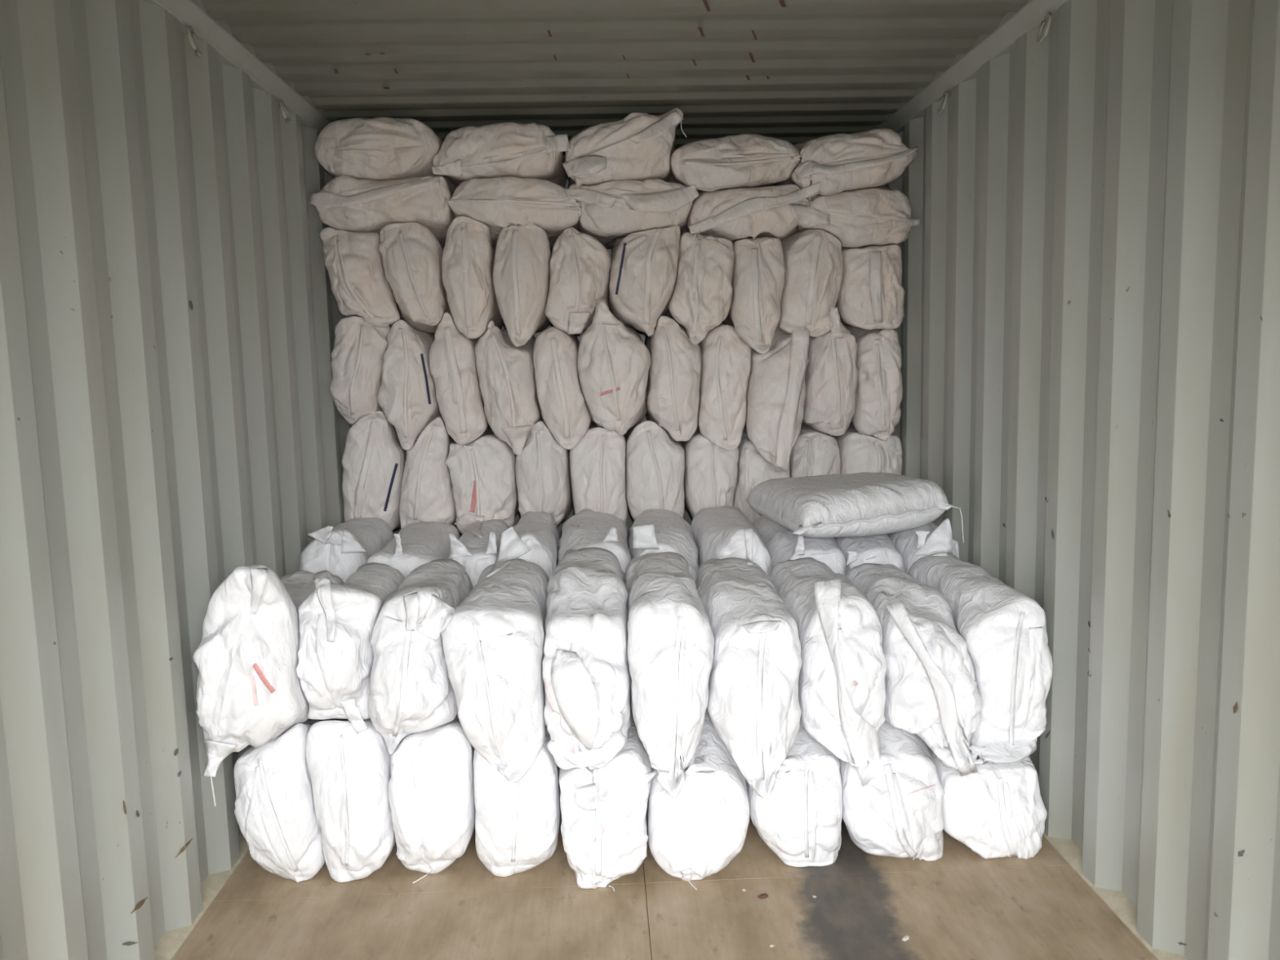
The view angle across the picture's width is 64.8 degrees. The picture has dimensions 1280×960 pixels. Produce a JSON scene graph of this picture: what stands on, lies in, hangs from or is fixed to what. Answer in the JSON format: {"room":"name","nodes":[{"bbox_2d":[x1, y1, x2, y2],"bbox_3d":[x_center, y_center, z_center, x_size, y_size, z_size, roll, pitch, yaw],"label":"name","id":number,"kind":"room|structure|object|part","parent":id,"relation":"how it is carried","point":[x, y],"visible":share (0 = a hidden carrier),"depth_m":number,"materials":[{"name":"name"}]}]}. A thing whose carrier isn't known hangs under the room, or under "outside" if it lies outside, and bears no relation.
{"room":"shipping container interior","nodes":[
{"label":"shipping container interior","id":0,"kind":"room"},
{"bbox_2d":[0,0,350,959],"bbox_3d":[-1.174,0.047,2.076,0.041,2.355,5.900,-2,7,-2],"label":"wall","id":1,"kind":"structure","parent":0,"point":[171,423],"depth_m":2.35,"materials":[{"name":"grey metal"}]},
{"bbox_2d":[154,831,248,959],"bbox_3d":[-1.143,1.176,2.216,0.042,0.042,5.900,-2,7,-2],"label":"baseboard","id":2,"kind":"structure","parent":1,"relation":"attached to","point":[170,943],"depth_m":2.66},
{"bbox_2d":[142,0,331,132],"bbox_3d":[-1.196,-1.124,1.931,0.098,0.161,5.900,-2,7,-2],"label":"top side rail","id":3,"kind":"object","parent":1,"relation":"attached to","point":[193,20],"depth_m":3.05,"materials":[{"name":"grey metal"}]},
{"bbox_2d":[299,517,394,582],"bbox_3d":[-1.077,0.354,3.778,0.258,0.479,0.755,-2,7,-2],"label":"woven sack","id":4,"kind":"object","parent":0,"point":[340,550],"visible":0.47,"depth_m":3.44,"materials":[{"name":"white plastic"}]},
{"bbox_2d":[342,410,407,530],"bbox_3d":[-1.114,-0.057,4.437,0.254,0.532,0.761,-2,7,-2],"label":"woven sack","id":5,"kind":"object","parent":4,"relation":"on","point":[374,458],"visible":0.73,"depth_m":4.09,"materials":[{"name":"plastic"}]},
{"bbox_2d":[328,315,395,431],"bbox_3d":[-1.127,-0.436,4.346,0.244,0.508,0.767,-2,7,-2],"label":"woven sack","id":6,"kind":"object","parent":5,"relation":"on","point":[360,347],"visible":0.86,"depth_m":3.98,"materials":[{"name":"fabric"}]},
{"bbox_2d":[319,226,400,328],"bbox_3d":[-1.112,-0.818,4.257,0.289,0.414,0.771,-2,7,-2],"label":"woven sack","id":7,"kind":"object","parent":6,"relation":"on","point":[359,285],"visible":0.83,"depth_m":3.92,"materials":[{"name":"fabric"}]},
{"bbox_2d":[309,174,454,245],"bbox_3d":[-1.012,-1.094,4.200,0.533,0.230,0.785,-2,7,-2],"label":"woven sack","id":8,"kind":"object","parent":7,"relation":"on","point":[350,204],"visible":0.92,"depth_m":3.87,"materials":[{"name":"fabric"}]},
{"bbox_2d":[314,116,456,196],"bbox_3d":[-1.022,-1.308,4.175,0.486,0.243,0.766,-2,7,-2],"label":"woven sack","id":9,"kind":"object","parent":8,"relation":"on","point":[380,148],"visible":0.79,"depth_m":3.83,"materials":[{"name":"fabric"}]},
{"bbox_2d":[366,521,459,577],"bbox_3d":[-0.834,0.368,3.788,0.294,0.452,0.728,-2,7,-2],"label":"woven sack","id":10,"kind":"object","parent":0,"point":[415,544],"visible":0.36,"depth_m":3.60,"materials":[{"name":"white fabric"}]},
{"bbox_2d":[391,155,724,537],"bbox_3d":[-0.107,-0.397,5.064,2.400,2.450,0.050,-2,7,-2],"label":"wall","id":11,"kind":"structure","parent":0,"point":[687,517],"depth_m":5.09,"materials":[{"name":"grey metal"}]},
{"bbox_2d":[200,0,1028,155],"bbox_3d":[-0.015,-1.218,1.967,2.296,0.025,5.900,-2,7,-2],"label":"ceiling","id":12,"kind":"structure","parent":0,"point":[794,72],"depth_m":3.24,"materials":[{"name":"grey paint"}]},
{"bbox_2d":[171,808,1157,959],"bbox_3d":[0.042,1.201,2.267,2.400,0.100,5.900,-2,7,-2],"label":"floor","id":13,"kind":"structure","parent":0,"point":[961,904],"depth_m":2.59,"materials":[{"name":"brown wood"}]},
{"bbox_2d":[234,718,346,882],"bbox_3d":[-1.017,0.857,3.059,0.234,0.436,0.752,-2,7,-4],"label":"woven sack","id":14,"kind":"object","parent":13,"relation":"on","point":[274,811],"visible":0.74,"depth_m":2.74,"materials":[{"name":"white plastic"}]},
{"bbox_2d":[192,564,343,806],"bbox_3d":[-1.038,0.501,2.926,0.277,0.648,0.760,-2,7,-2],"label":"woven sack","id":15,"kind":"object","parent":14,"relation":"on","point":[250,692],"visible":0.89,"depth_m":2.58,"materials":[{"name":"white plastic"}]},
{"bbox_2d":[306,718,400,882],"bbox_3d":[-0.813,0.849,3.062,0.230,0.440,0.760,-2,7,-2],"label":"woven sack","id":16,"kind":"object","parent":13,"relation":"on","point":[350,771],"visible":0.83,"depth_m":2.73,"materials":[{"name":"white plastic"}]},
{"bbox_2d":[296,562,404,733],"bbox_3d":[-0.831,0.464,3.006,0.229,0.473,0.755,-2,7,-2],"label":"woven sack","id":17,"kind":"object","parent":16,"relation":"on","point":[337,621],"visible":0.89,"depth_m":2.69,"materials":[{"name":"white fabric"}]},
{"bbox_3d":[-0.516,1.273,1.511,1.157,0.030,2.426,-2,7,-2],"label":"plywood panel","id":18,"kind":"part","parent":13,"relation":"part of","materials":[{"name":"brown wood"}]},
{"bbox_2d":[399,417,456,528],"bbox_3d":[-0.901,-0.047,4.447,0.242,0.501,0.764,-2,7,-2],"label":"woven sack","id":19,"kind":"object","parent":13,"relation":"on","point":[426,491],"visible":0.76,"depth_m":4.10,"materials":[{"name":"plastic"}]},
{"bbox_2d":[377,320,444,449],"bbox_3d":[-0.954,-0.415,4.335,0.238,0.518,0.771,-2,7,-2],"label":"woven sack","id":20,"kind":"object","parent":19,"relation":"on","point":[406,395],"visible":0.82,"depth_m":3.99,"materials":[{"name":"plastic"}]},
{"bbox_2d":[378,222,453,333],"bbox_3d":[-0.910,-0.831,4.266,0.240,0.423,0.768,-2,7,-2],"label":"woven sack","id":21,"kind":"object","parent":20,"relation":"on","point":[411,254],"visible":0.86,"depth_m":3.92,"materials":[{"name":"fabric"}]},
{"bbox_3d":[-0.614,0.974,3.936,1.157,0.030,2.462,-2,7,-2],"label":"plywood panel","id":22,"kind":"part","parent":13,"relation":"part of","materials":[{"name":"brown wood"}]},
{"bbox_2d":[388,714,475,883],"bbox_3d":[-0.589,0.855,3.076,0.229,0.415,0.754,-2,7,-2],"label":"woven sack","id":23,"kind":"object","parent":13,"relation":"on","point":[431,787],"visible":0.8,"depth_m":2.75,"materials":[{"name":"white plastic"}]},
{"bbox_2d":[368,559,472,755],"bbox_3d":[-0.637,0.488,3.018,0.263,0.457,0.756,-2,7,-2],"label":"woven sack","id":24,"kind":"object","parent":23,"relation":"on","point":[411,690],"visible":0.92,"depth_m":2.71,"materials":[{"name":"white fabric"}]},
{"bbox_2d":[447,519,509,587],"bbox_3d":[-0.598,0.360,3.797,0.218,0.444,0.720,-2,7,-2],"label":"woven sack","id":25,"kind":"object","parent":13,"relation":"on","point":[474,553],"visible":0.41,"depth_m":3.48,"materials":[{"name":"white plastic"}]},
{"bbox_2d":[444,426,519,537],"bbox_3d":[-0.657,0.022,4.240,0.287,0.435,1.207,-2,7,-2],"label":"woven sack","id":26,"kind":"object","parent":25,"relation":"on","point":[482,473],"visible":0.73,"depth_m":4.11,"materials":[{"name":"fabric"}]},
{"bbox_2d":[429,311,489,444],"bbox_3d":[-0.748,-0.443,4.364,0.219,0.532,0.760,-2,7,-2],"label":"woven sack","id":27,"kind":"object","parent":26,"relation":"on","point":[452,359],"visible":0.84,"depth_m":4.01,"materials":[{"name":"fabric"}]},
{"bbox_2d":[441,216,503,338],"bbox_3d":[-0.695,-0.831,4.275,0.213,0.473,0.768,-2,7,-2],"label":"woven sack","id":28,"kind":"object","parent":27,"relation":"on","point":[468,252],"visible":0.89,"depth_m":3.93,"materials":[{"name":"fabric"}]},
{"bbox_2d":[475,320,542,456],"bbox_3d":[-0.546,-0.407,4.354,0.254,0.546,0.767,-2,7,-2],"label":"woven sack","id":29,"kind":"object","parent":26,"relation":"on","point":[504,370],"visible":0.89,"depth_m":4.01,"materials":[{"name":"fabric"}]},
{"bbox_2d":[493,222,551,346],"bbox_3d":[-0.483,-0.800,4.268,0.244,0.476,0.768,-2,7,-2],"label":"woven sack","id":30,"kind":"object","parent":29,"relation":"on","point":[521,268],"visible":0.93,"depth_m":3.92,"materials":[{"name":"fabric"}]},
{"bbox_2d":[445,176,582,249],"bbox_3d":[-0.510,-1.102,4.221,0.547,0.223,0.776,-2,7,-2],"label":"woven sack","id":31,"kind":"object","parent":30,"relation":"on","point":[499,203],"visible":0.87,"depth_m":3.87,"materials":[{"name":"fabric"}]},
{"bbox_2d":[431,122,570,187],"bbox_3d":[-0.547,-1.313,4.182,0.535,0.232,0.765,-2,7,-2],"label":"woven sack","id":32,"kind":"object","parent":31,"relation":"on","point":[532,150],"visible":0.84,"depth_m":3.84,"materials":[{"name":"fabric"}]},
{"bbox_2d":[472,696,560,876],"bbox_3d":[-0.358,0.867,3.082,0.247,0.379,0.763,-2,7,-2],"label":"woven sack","id":33,"kind":"object","parent":13,"relation":"on","point":[517,824],"visible":0.66,"depth_m":2.74,"materials":[{"name":"white fabric"}]},
{"bbox_2d":[440,558,549,782],"bbox_3d":[-0.411,0.521,2.988,0.284,0.460,0.758,-2,7,-2],"label":"woven sack","id":34,"kind":"object","parent":33,"relation":"on","point":[493,642],"visible":0.96,"depth_m":2.69,"materials":[{"name":"white fabric"}]},
{"bbox_2d":[486,511,559,578],"bbox_3d":[-0.397,0.366,3.630,0.206,0.460,1.071,-1,7,-1],"label":"woven sack","id":35,"kind":"object","parent":34,"relation":"on","point":[535,538],"visible":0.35,"depth_m":3.48,"materials":[{"name":"white fabric"}]},
{"bbox_2d":[515,420,573,526],"bbox_3d":[-0.416,-0.047,4.461,0.241,0.474,0.775,-2,7,-2],"label":"woven sack","id":36,"kind":"object","parent":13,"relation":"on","point":[542,469],"visible":0.73,"depth_m":4.11,"materials":[{"name":"fabric"}]},
{"bbox_2d":[532,326,591,449],"bbox_3d":[-0.326,-0.409,4.386,0.239,0.496,0.761,-2,7,-2],"label":"woven sack","id":37,"kind":"object","parent":36,"relation":"on","point":[563,409],"visible":0.94,"depth_m":4.04,"materials":[{"name":"fabric"}]},
{"bbox_2d":[544,226,611,333],"bbox_3d":[-0.260,-0.826,4.291,0.272,0.417,0.771,-2,7,-2],"label":"woven sack","id":38,"kind":"object","parent":37,"relation":"on","point":[580,264],"visible":0.95,"depth_m":3.95,"materials":[{"name":"fabric"}]},
{"bbox_2d":[556,508,631,583],"bbox_3d":[-0.171,0.353,3.806,0.282,0.451,0.736,-2,7,-2],"label":"woven sack","id":39,"kind":"object","parent":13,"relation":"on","point":[588,528],"visible":0.34,"depth_m":3.65,"materials":[{"name":"white fabric"}]},
{"bbox_2d":[569,424,627,524],"bbox_3d":[-0.188,-0.030,4.478,0.244,0.454,0.762,-2,7,-2],"label":"woven sack","id":40,"kind":"object","parent":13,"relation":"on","point":[597,462],"visible":0.69,"depth_m":4.13,"materials":[{"name":"fabric"}]},
{"bbox_2d":[577,298,650,435],"bbox_3d":[-0.119,-0.481,4.331,0.309,0.553,0.792,-2,7,-2],"label":"woven sack","id":41,"kind":"object","parent":40,"relation":"on","point":[614,362],"visible":0.97,"depth_m":4.00,"materials":[{"name":"plastic"}]},
{"bbox_2d":[607,226,680,336],"bbox_3d":[0.005,-0.819,4.285,0.297,0.427,0.765,-2,7,-2],"label":"woven sack","id":42,"kind":"object","parent":41,"relation":"on","point":[642,273],"visible":0.94,"depth_m":3.94,"materials":[{"name":"fabric"}]},
{"bbox_2d":[564,178,698,248],"bbox_3d":[-0.042,-1.104,4.213,0.518,0.216,0.796,-2,7,-2],"label":"woven sack","id":43,"kind":"object","parent":42,"relation":"on","point":[611,211],"visible":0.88,"depth_m":3.88,"materials":[{"name":"fabric"}]},
{"bbox_2d":[562,107,686,188],"bbox_3d":[-0.072,-1.311,4.173,0.481,0.293,0.781,-2,7,-2],"label":"woven sack","id":44,"kind":"object","parent":43,"relation":"on","point":[639,146],"visible":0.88,"depth_m":3.83,"materials":[{"name":"plastic"}]},
{"bbox_2d":[559,693,657,891],"bbox_3d":[-0.102,0.865,3.059,0.277,0.377,0.828,-2,7,-2],"label":"woven sack","id":45,"kind":"object","parent":13,"relation":"on","point":[604,828],"visible":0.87,"depth_m":2.71,"materials":[{"name":"white plastic"}]},
{"bbox_2d":[542,546,631,772],"bbox_3d":[-0.152,0.507,3.015,0.269,0.500,0.804,-2,7,-2],"label":"woven sack","id":46,"kind":"object","parent":45,"relation":"on","point":[587,678],"visible":0.98,"depth_m":2.75,"materials":[{"name":"white plastic"}]},
{"bbox_2d":[624,421,684,520],"bbox_3d":[0.054,-0.049,4.485,0.255,0.472,0.761,-2,7,-2],"label":"woven sack","id":47,"kind":"object","parent":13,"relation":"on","point":[655,462],"visible":0.73,"depth_m":4.13,"materials":[{"name":"fabric"}]},
{"bbox_2d":[644,315,702,441],"bbox_3d":[0.132,-0.449,4.399,0.236,0.509,0.764,-2,7,-2],"label":"woven sack","id":48,"kind":"object","parent":47,"relation":"on","point":[674,373],"visible":0.94,"depth_m":4.05,"materials":[{"name":"plastic"}]},
{"bbox_2d":[626,509,698,582],"bbox_3d":[0.086,0.342,3.822,0.263,0.465,0.723,-2,7,-2],"label":"woven sack","id":49,"kind":"object","parent":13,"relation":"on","point":[653,531],"visible":0.25,"depth_m":3.60,"materials":[{"name":"white fabric"}]},
{"bbox_2d":[647,707,749,889],"bbox_3d":[0.157,0.881,3.076,0.299,0.435,0.822,-2,7,-2],"label":"woven sack","id":50,"kind":"object","parent":13,"relation":"on","point":[694,834],"visible":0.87,"depth_m":2.73,"materials":[{"name":"white plastic"}]},
{"bbox_2d":[624,551,714,797],"bbox_3d":[0.079,0.529,2.987,0.246,0.527,0.783,-2,7,-2],"label":"woven sack","id":51,"kind":"object","parent":50,"relation":"on","point":[671,638],"visible":1,"depth_m":2.70,"materials":[{"name":"white fabric"}]},
{"bbox_2d":[680,425,739,518],"bbox_3d":[0.288,-0.023,4.498,0.240,0.437,0.765,-2,7,-2],"label":"woven sack","id":52,"kind":"object","parent":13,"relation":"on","point":[711,470],"visible":0.49,"depth_m":4.15,"materials":[{"name":"fabric"}]},
{"bbox_2d":[697,324,751,450],"bbox_3d":[0.337,-0.417,4.410,0.222,0.514,0.763,-2,7,-2],"label":"woven sack","id":53,"kind":"object","parent":52,"relation":"on","point":[726,357],"visible":0.93,"depth_m":4.06,"materials":[{"name":"fabric"}]},
{"bbox_2d":[666,231,734,344],"bbox_3d":[0.239,-0.812,4.314,0.278,0.466,0.774,-2,7,-2],"label":"woven sack","id":54,"kind":"object","parent":53,"relation":"on","point":[701,300],"visible":0.92,"depth_m":3.97,"materials":[{"name":"fabric"}]},
{"bbox_2d":[733,422,790,524],"bbox_3d":[0.504,-0.028,4.505,0.253,0.436,0.766,-2,7,-2],"label":"woven sack","id":55,"kind":"object","parent":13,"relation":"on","point":[753,469],"visible":0.37,"depth_m":4.15,"materials":[{"name":"fabric"}]},
{"bbox_2d":[745,320,809,471],"bbox_3d":[0.554,-0.378,4.359,0.271,0.610,0.796,-2,7,-2],"label":"woven sack","id":56,"kind":"object","parent":55,"relation":"on","point":[775,395],"visible":0.87,"depth_m":4.02,"materials":[{"name":"fabric"}]},
{"bbox_2d":[723,236,785,354],"bbox_3d":[0.465,-0.786,4.318,0.220,0.490,0.766,-2,7,-2],"label":"woven sack","id":57,"kind":"object","parent":56,"relation":"on","point":[758,265],"visible":0.88,"depth_m":3.97,"materials":[{"name":"fabric"}]},
{"bbox_2d":[682,182,820,241],"bbox_3d":[0.430,-1.102,4.243,0.513,0.248,0.778,-2,7,-2],"label":"woven sack","id":58,"kind":"object","parent":57,"relation":"on","point":[731,214],"visible":0.88,"depth_m":3.91,"materials":[{"name":"fabric"}]},
{"bbox_2d":[667,133,800,191],"bbox_3d":[0.372,-1.290,4.212,0.535,0.258,0.801,-2,7,-2],"label":"woven sack","id":59,"kind":"object","parent":58,"relation":"on","point":[748,159],"visible":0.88,"depth_m":3.88,"materials":[{"name":"fabric"}]},
{"bbox_2d":[775,128,918,199],"bbox_3d":[0.824,-1.282,4.211,0.490,0.296,0.786,-2,7,-2],"label":"woven sack","id":60,"kind":"object","parent":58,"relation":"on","point":[842,162],"visible":0.83,"depth_m":3.87,"materials":[{"name":"plastic"}]},
{"bbox_2d":[778,229,843,337],"bbox_3d":[0.673,-0.832,4.327,0.257,0.447,0.776,-2,7,-2],"label":"woven sack","id":61,"kind":"object","parent":56,"relation":"on","point":[813,259],"visible":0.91,"depth_m":3.99,"materials":[{"name":"fabric"}]},
{"bbox_2d":[757,893,768,898],"bbox_3d":[0.324,1.093,2.652,0.031,0.005,0.022,-5,8,-26],"label":"scrap","id":62,"kind":"object","parent":13,"relation":"on","point":[764,895],"visible":1,"depth_m":2.65,"materials":[{"name":"brown"}]},
{"bbox_2d":[745,724,842,866],"bbox_3d":[0.431,0.847,3.107,0.274,0.376,0.773,-2,7,-2],"label":"woven sack","id":63,"kind":"object","parent":13,"relation":"on","point":[800,820],"visible":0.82,"depth_m":2.77,"materials":[{"name":"white plastic"}]},
{"bbox_2d":[695,557,802,799],"bbox_3d":[0.308,0.545,2.994,0.268,0.511,0.791,-2,7,-2],"label":"woven sack","id":64,"kind":"object","parent":63,"relation":"on","point":[753,707],"visible":0.95,"depth_m":2.71,"materials":[{"name":"white plastic"}]},
{"bbox_2d":[690,506,772,575],"bbox_3d":[0.340,0.363,3.683,0.259,0.448,0.944,-2,7,-2],"label":"woven sack","id":65,"kind":"object","parent":64,"relation":"on","point":[721,532],"visible":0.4,"depth_m":3.56,"materials":[{"name":"white plastic"}]},
{"bbox_2d":[753,515,846,576],"bbox_3d":[0.593,0.349,3.710,0.280,0.475,0.909,-2,7,-2],"label":"woven sack","id":66,"kind":"object","parent":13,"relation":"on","point":[782,545],"visible":0.23,"depth_m":3.57,"materials":[{"name":"white fabric"}]},
{"bbox_2d":[746,471,964,542],"bbox_3d":[0.743,0.101,3.549,0.669,0.215,0.763,-3,7,-10],"label":"woven sack","id":67,"kind":"object","parent":66,"relation":"on","point":[864,503],"visible":1,"depth_m":3.35,"materials":[{"name":"white plastic"}]},
{"bbox_2d":[789,422,840,477],"bbox_3d":[0.725,-0.043,4.510,0.227,0.428,0.767,-2,7,-2],"label":"woven sack","id":68,"kind":"object","parent":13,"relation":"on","point":[815,452],"visible":0.34,"depth_m":4.16,"materials":[{"name":"fabric"}]},
{"bbox_2d":[801,306,857,435],"bbox_3d":[0.770,-0.476,4.416,0.240,0.522,0.773,-2,7,-2],"label":"woven sack","id":69,"kind":"object","parent":68,"relation":"on","point":[831,375],"visible":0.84,"depth_m":4.07,"materials":[{"name":"fabric"}]},
{"bbox_3d":[0.551,0.942,3.979,1.173,0.030,2.462,-2,7,-2],"label":"plywood panel","id":70,"kind":"part","parent":13,"relation":"part of","materials":[{"name":"brown wood"}]},
{"bbox_2d":[838,720,945,861],"bbox_3d":[0.706,0.837,3.109,0.305,0.381,0.792,-2,7,-2],"label":"woven sack","id":71,"kind":"object","parent":13,"relation":"on","point":[898,813],"visible":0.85,"depth_m":2.79,"materials":[{"name":"white plastic"}]},
{"bbox_2d":[768,556,886,786],"bbox_3d":[0.555,0.529,3.059,0.265,0.570,0.778,-2,7,-2],"label":"woven sack","id":72,"kind":"object","parent":71,"relation":"on","point":[842,691],"visible":0.84,"depth_m":2.76,"materials":[{"name":"white plastic"}]},
{"bbox_2d":[845,563,982,776],"bbox_3d":[0.806,0.540,3.049,0.262,0.485,0.819,-2,7,-2],"label":"woven sack","id":73,"kind":"object","parent":71,"relation":"on","point":[932,694],"visible":0.84,"depth_m":2.77,"materials":[{"name":"white plastic"}]},
{"bbox_3d":[0.649,1.240,1.554,1.173,0.030,2.426,-2,7,-2],"label":"plywood panel","id":74,"kind":"part","parent":13,"relation":"part of","materials":[{"name":"brown wood"}]},
{"bbox_2d":[902,935,909,941],"bbox_3d":[0.646,1.112,2.449,0.014,0.003,0.027,5,10,43],"label":"crumb","id":75,"kind":"object","parent":13,"relation":"on","point":[905,938],"visible":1,"depth_m":2.45,"materials":[{"name":"white"}]},
{"bbox_2d":[925,743,1047,859],"bbox_3d":[1.000,0.852,3.161,0.328,0.434,0.803,-2,7,-2],"label":"woven sack","id":76,"kind":"object","parent":13,"relation":"on","point":[998,810],"visible":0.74,"depth_m":2.81,"materials":[{"name":"white plastic"}]},
{"bbox_2d":[886,518,959,573],"bbox_3d":[1.031,0.343,3.804,0.200,0.490,0.833,-2,7,-2],"label":"woven sack","id":77,"kind":"object","parent":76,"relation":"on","point":[913,544],"visible":0.23,"depth_m":3.54,"materials":[{"name":"white fabric"}]},
{"bbox_2d":[831,422,902,475],"bbox_3d":[0.961,-0.041,4.519,0.263,0.443,0.769,-2,7,-2],"label":"woven sack","id":78,"kind":"object","parent":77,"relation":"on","point":[859,452],"visible":0.34,"depth_m":4.17,"materials":[{"name":"fabric"}]},
{"bbox_2d":[843,324,902,440],"bbox_3d":[0.971,-0.447,4.425,0.198,0.502,0.777,-2,7,-2],"label":"woven sack","id":79,"kind":"object","parent":78,"relation":"on","point":[879,389],"visible":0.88,"depth_m":4.09,"materials":[{"name":"fabric"}]},
{"bbox_2d":[835,244,904,329],"bbox_3d":[0.923,-0.836,4.332,0.275,0.392,0.789,-2,7,-2],"label":"woven sack","id":80,"kind":"object","parent":79,"relation":"on","point":[871,295],"visible":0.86,"depth_m":4.00,"materials":[{"name":"fabric"}]},
{"bbox_2d":[788,185,920,247],"bbox_3d":[0.815,-1.095,4.281,0.563,0.275,0.796,-2,7,-2],"label":"woven sack","id":81,"kind":"object","parent":80,"relation":"on","point":[879,215],"visible":0.83,"depth_m":3.93,"materials":[{"name":"fabric"}]},
{"bbox_2d":[907,552,1053,764],"bbox_3d":[1.004,0.496,3.100,0.277,0.445,0.807,-2,7,-2],"label":"woven sack","id":82,"kind":"object","parent":76,"relation":"on","point":[1003,629],"visible":0.8,"depth_m":2.79,"materials":[{"name":"white fabric"}]},
{"bbox_2d":[833,533,906,573],"bbox_3d":[0.826,0.366,3.849,0.244,0.431,0.738,-2,7,-2],"label":"woven sack","id":83,"kind":"object","parent":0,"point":[876,548],"visible":0.23,"depth_m":3.55,"materials":[{"name":"white fabric"}]},
{"bbox_2d":[884,0,1279,959],"bbox_3d":[1.202,-0.020,2.164,0.041,2.355,5.900,-2,7,-2],"label":"wall","id":84,"kind":"structure","parent":0,"point":[1088,333],"depth_m":2.45,"materials":[{"name":"grey metal"}]},
{"bbox_2d":[871,0,1067,133],"bbox_3d":[1.169,-1.190,2.018,0.098,0.161,5.900,-2,7,-2],"label":"top side rail","id":85,"kind":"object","parent":84,"relation":"attached to","point":[1035,14],"depth_m":3.25,"materials":[{"name":"grey metal"}]},
{"bbox_2d":[1042,832,1187,959],"bbox_3d":[1.224,1.110,2.304,0.042,0.042,5.900,-2,7,-2],"label":"baseboard","id":86,"kind":"structure","parent":84,"relation":"attached to","point":[1117,901],"depth_m":2.58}
]}

